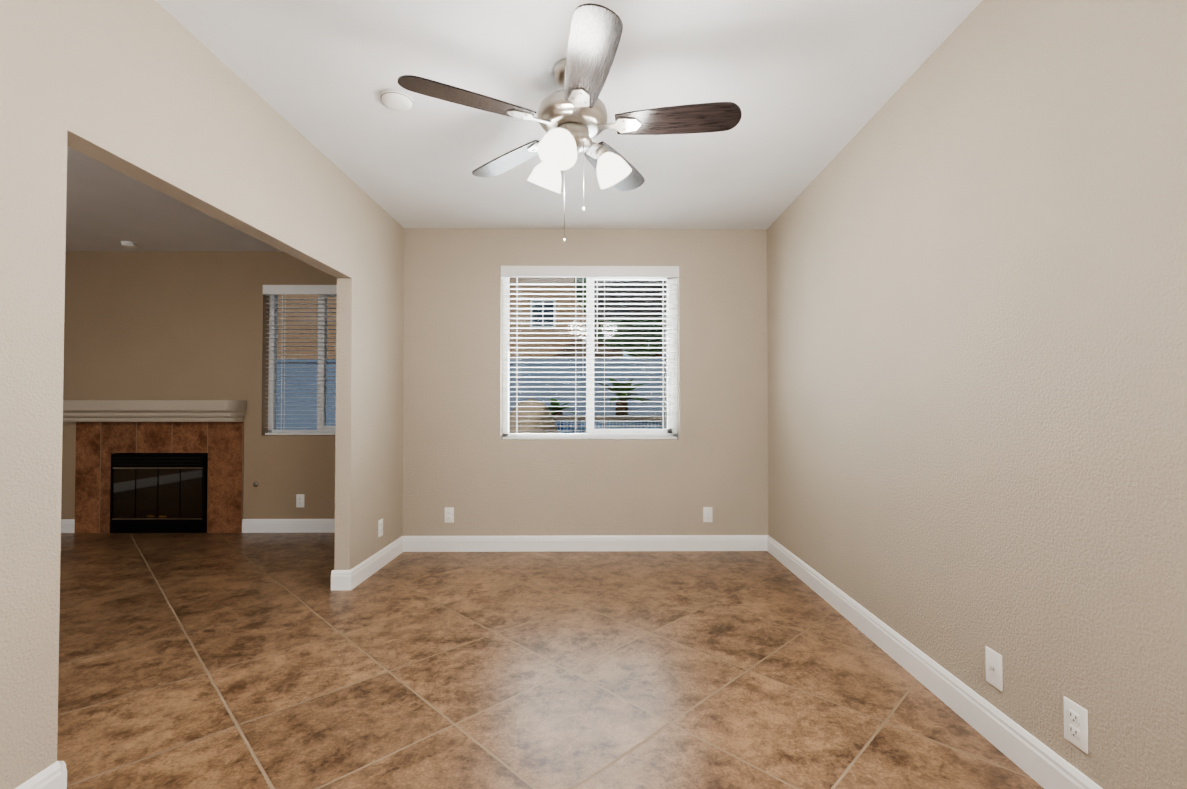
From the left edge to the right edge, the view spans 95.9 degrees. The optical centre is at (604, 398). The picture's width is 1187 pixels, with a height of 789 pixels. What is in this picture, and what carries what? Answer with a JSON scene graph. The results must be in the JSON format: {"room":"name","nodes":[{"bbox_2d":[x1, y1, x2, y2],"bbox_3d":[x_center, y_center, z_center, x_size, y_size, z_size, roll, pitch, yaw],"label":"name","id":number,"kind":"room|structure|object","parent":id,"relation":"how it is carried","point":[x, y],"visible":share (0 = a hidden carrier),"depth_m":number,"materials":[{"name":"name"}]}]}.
{"room":"empty dining room","nodes":[
{"label":"empty dining room","id":0,"kind":"room"},
{"bbox_2d":[61,251,336,518],"bbox_3d":[-3.909,-0.059,4.721,4.583,2.440,0.150,0,-1,-1],"label":"wall","id":1,"kind":"structure","parent":0,"point":[165,325],"depth_m":4.65,"materials":[{"name":"beige paint"}]},
{"bbox_2d":[61,519,74,532],"bbox_3d":[-5.365,1.101,4.607,1.610,0.116,0.014,0,-1,-1],"label":"baseboard","id":2,"kind":"structure","parent":1,"relation":"attached to","point":[67,525],"depth_m":4.61,"materials":[{"name":"white wood"}]},
{"bbox_2d":[242,519,334,532],"bbox_3d":[-2.371,1.102,4.634,1.510,0.116,0.014,0,-1,-1],"label":"baseboard","id":3,"kind":"structure","parent":1,"relation":"attached to","point":[283,525],"depth_m":4.62,"materials":[{"name":"white wood"}]},
{"bbox_2d":[296,494,304,506],"bbox_3d":[-2.633,0.888,4.636,0.070,0.114,0.009,0,-1,-1],"label":"electrical outlet","id":4,"kind":"object","parent":1,"relation":"attached to","point":[300,499],"visible":1,"depth_m":4.63,"materials":[{"name":"white plastic"}]},
{"bbox_2d":[268,295,336,432],"bbox_3d":[-2.517,-0.331,4.775,0.920,1.312,0.055,0,-1,-1],"label":"window","id":5,"kind":"structure","parent":1,"relation":"in","point":[321,405],"depth_m":4.75,"materials":[{"name":"glass"}]},
{"bbox_2d":[263,285,336,434],"bbox_3d":[-2.516,-0.334,4.691,0.916,1.307,0.082,0,-1,-1],"label":"window blind","id":6,"kind":"object","parent":5,"relation":"attached to","point":[271,290],"visible":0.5,"depth_m":4.69,"materials":[{"name":"white plastic"}]},
{"bbox_2d":[0,0,403,788],"bbox_3d":[-1.546,-0.105,1.920,0.092,2.440,5.493,0,-1,-1],"label":"wall","id":7,"kind":"structure","parent":0,"point":[154,94],"depth_m":1.67,"materials":[{"name":"beige paint"}]},
{"bbox_2d":[15,761,66,788],"bbox_3d":[-1.487,1.031,0.317,0.030,0.116,2.322,0,-1,-1],"label":"baseboard","id":8,"kind":"structure","parent":7,"relation":"attached to","point":[54,776],"depth_m":1.44,"materials":[{"name":"white wood"}]},
{"bbox_2d":[339,536,406,589],"bbox_3d":[-1.516,1.084,3.576,0.030,0.116,0.818,0,-1,-1],"label":"baseboard","id":9,"kind":"structure","parent":7,"relation":"attached to","point":[352,578],"depth_m":3.46,"materials":[{"name":"white wood"}]},
{"bbox_2d":[378,518,382,536],"bbox_3d":[-1.511,0.875,3.619,0.009,0.114,0.070,0,-1,-1],"label":"electrical outlet","id":10,"kind":"object","parent":7,"relation":"attached to","point":[380,527],"visible":1,"depth_m":3.61,"materials":[{"name":"white plastic"}]},
{"bbox_2d":[65,0,981,251],"bbox_3d":[-2.433,-1.374,1.958,7.685,0.100,5.743,0,-1,-1],"label":"ceiling","id":11,"kind":"structure","parent":0,"point":[810,88],"depth_m":2.34,"materials":[{"name":"white paint"}]},
{"bbox_2d":[121,241,136,247],"bbox_3d":[-3.928,-1.266,4.422,0.102,0.036,0.102,0,-1,-1],"label":"smoke detector","id":12,"kind":"object","parent":11,"relation":"attached to","point":[127,244],"visible":1,"depth_m":4.39,"materials":[{"name":"white plastic"}]},
{"bbox_2d":[381,89,412,110],"bbox_3d":[-0.909,-1.300,2.349,0.134,0.036,0.134,0,-1,-1],"label":"smoke detector","id":13,"kind":"object","parent":11,"relation":"attached to","point":[396,100],"visible":1,"depth_m":2.32,"materials":[{"name":"white plastic"}]},
{"bbox_2d":[398,3,741,243],"bbox_3d":[-0.096,-0.962,2.126,1.251,0.719,1.257,0,-1,-1],"label":"ceiling fan","id":14,"kind":"object","parent":11,"relation":"hanging from","point":[572,119],"visible":1,"depth_m":2.04,"materials":[{"name":"silver metal"}]},
{"bbox_2d":[57,532,1043,788],"bbox_3d":[-2.458,1.145,1.867,7.635,0.060,5.643,0,-1,-1],"label":"floor","id":15,"kind":"structure","parent":0,"point":[205,660],"depth_m":2.15,"materials":[{"name":"tile"}]},
{"bbox_2d":[63,400,246,532],"bbox_3d":[-3.845,0.591,4.758,1.473,1.142,0.596,0,-1,-1],"label":"fireplace","id":16,"kind":"object","parent":15,"relation":"on","point":[175,466],"visible":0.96,"depth_m":4.61,"materials":[{"name":"tile"}]},
{"bbox_2d":[402,228,767,535],"bbox_3d":[-0.111,-0.069,4.131,3.002,2.440,0.150,0,-1,-1],"label":"wall","id":17,"kind":"structure","parent":0,"point":[471,466],"depth_m":4.05,"materials":[{"name":"beige paint"}]},
{"bbox_2d":[445,507,453,522],"bbox_3d":[-1.167,0.878,4.027,0.070,0.114,0.009,0,-1,-1],"label":"electrical outlet","id":18,"kind":"object","parent":17,"relation":"attached to","point":[449,514],"visible":1,"depth_m":4.03,"materials":[{"name":"white plastic"}]},
{"bbox_2d":[407,535,766,551],"bbox_3d":[-0.147,1.092,4.030,2.744,0.116,0.014,0,-1,-1],"label":"baseboard","id":19,"kind":"structure","parent":17,"relation":"attached to","point":[560,542],"depth_m":4.02,"materials":[{"name":"white wood"}]},
{"bbox_2d":[502,277,677,438],"bbox_3d":[-0.110,-0.343,4.173,1.357,1.322,0.055,0,-1,-1],"label":"window","id":20,"kind":"structure","parent":17,"relation":"in","point":[671,430],"depth_m":4.15,"materials":[{"name":"white plastic"}]},
{"bbox_2d":[501,266,678,438],"bbox_3d":[-0.109,-0.346,4.090,1.353,1.317,0.082,0,-1,-1],"label":"window blind","id":21,"kind":"object","parent":20,"relation":"attached to","point":[663,272],"visible":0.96,"depth_m":4.09,"materials":[{"name":"white plastic"}]},
{"bbox_2d":[703,507,712,521],"bbox_3d":[0.781,0.878,4.044,0.070,0.114,0.009,0,-1,-1],"label":"electrical outlet","id":22,"kind":"object","parent":17,"relation":"attached to","point":[707,514],"visible":1,"depth_m":4.04,"materials":[{"name":"white plastic"}]},
{"bbox_2d":[767,0,1186,788],"bbox_3d":[1.338,-0.110,1.585,0.150,2.440,4.970,0,-1,-1],"label":"wall","id":23,"kind":"structure","parent":0,"point":[977,318],"depth_m":1.64,"materials":[{"name":"beige paint"}]},
{"bbox_2d":[767,535,1102,788],"bbox_3d":[1.255,1.052,1.615,0.014,0.116,4.870,0,-1,-1],"label":"baseboard","id":24,"kind":"structure","parent":23,"relation":"attached to","point":[1029,755],"depth_m":1.91,"materials":[{"name":"white wood"}]},
{"bbox_2d":[985,646,1002,690],"bbox_3d":[1.253,0.872,1.730,0.016,0.114,0.070,0,-1,-1],"label":"outlet","id":25,"kind":"object","parent":23,"relation":"attached to","point":[994,677],"visible":1,"depth_m":1.72,"materials":[{"name":"white plastic"}]},
{"bbox_2d":[1063,696,1087,753],"bbox_3d":[1.259,0.872,1.433,0.009,0.114,0.070,0,-1,-1],"label":"duplex electrical outlet","id":26,"kind":"object","parent":23,"relation":"attached to","point":[1076,724],"visible":1,"depth_m":1.43,"materials":[{"name":"white plastic"}]},
{"label":"outside","id":27,"kind":"structure","parent":0,"visible":0},
{"bbox_3d":[-0.154,1.632,21.946,32.000,0.220,35.530,0,-1,-1],"label":"ground","id":28,"kind":"structure","parent":27,"visible":0},
{"bbox_2d":[277,277,622,358],"bbox_3d":[-4.321,-2.329,18.238,10.600,7.580,8.000,0,-1,-1],"label":"house","id":29,"kind":"structure","parent":28,"relation":"on","point":[535,280],"depth_m":14.74,"materials":[{"name":"orange"}]},
{"bbox_2d":[276,359,662,429],"bbox_3d":[-0.043,0.318,9.432,32.000,2.000,0.260,0,-1,-1],"label":"fence","id":30,"kind":"object","parent":28,"relation":"on","point":[653,378],"depth_m":9.33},
{"bbox_2d":[509,398,557,432],"bbox_3d":[-1.195,0.640,7.098,1.188,1.280,0.650,0,-1,-1],"label":"rock","id":31,"kind":"object","parent":28,"relation":"on","point":[548,424],"depth_m":6.88,"materials":[{"name":"beige stone"}]},
{"bbox_2d":[553,415,662,432],"bbox_3d":[0.769,0.776,8.111,4.900,1.040,1.040,0,-1,-1],"label":"planter","id":32,"kind":"object","parent":28,"relation":"on","point":[623,424],"depth_m":7.63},
{"bbox_2d":[547,399,576,414],"bbox_3d":[-0.754,0.167,8.235,0.641,0.332,0.645,0,-1,-1],"label":"palm tree","id":33,"kind":"object","parent":32,"relation":"in","point":[556,408],"depth_m":8.16,"materials":[{"name":"green plant"}]},
{"bbox_2d":[598,378,660,414],"bbox_3d":[0.362,0.010,8.311,1.017,0.649,1.096,0,-1,-1],"label":"palm tree","id":34,"kind":"object","parent":32,"relation":"in","point":[613,381],"depth_m":8.15,"materials":[{"name":"green plant"}]},
{"bbox_2d":[574,277,662,358],"bbox_3d":[1.390,-1.317,12.549,4.124,5.370,3.858,0,-1,-1],"label":"tree","id":35,"kind":"object","parent":28,"relation":"on","point":[582,279],"depth_m":11.85,"materials":[{"name":"green plant"}]},
{"bbox_2d":[594,280,666,428],"bbox_3d":[1.733,-0.017,5.497,3.720,2.540,2.510,0,-1,-1],"label":"patio cover","id":36,"kind":"object","parent":28,"relation":"on","point":[634,306],"depth_m":5.97,"materials":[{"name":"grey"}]}
]}

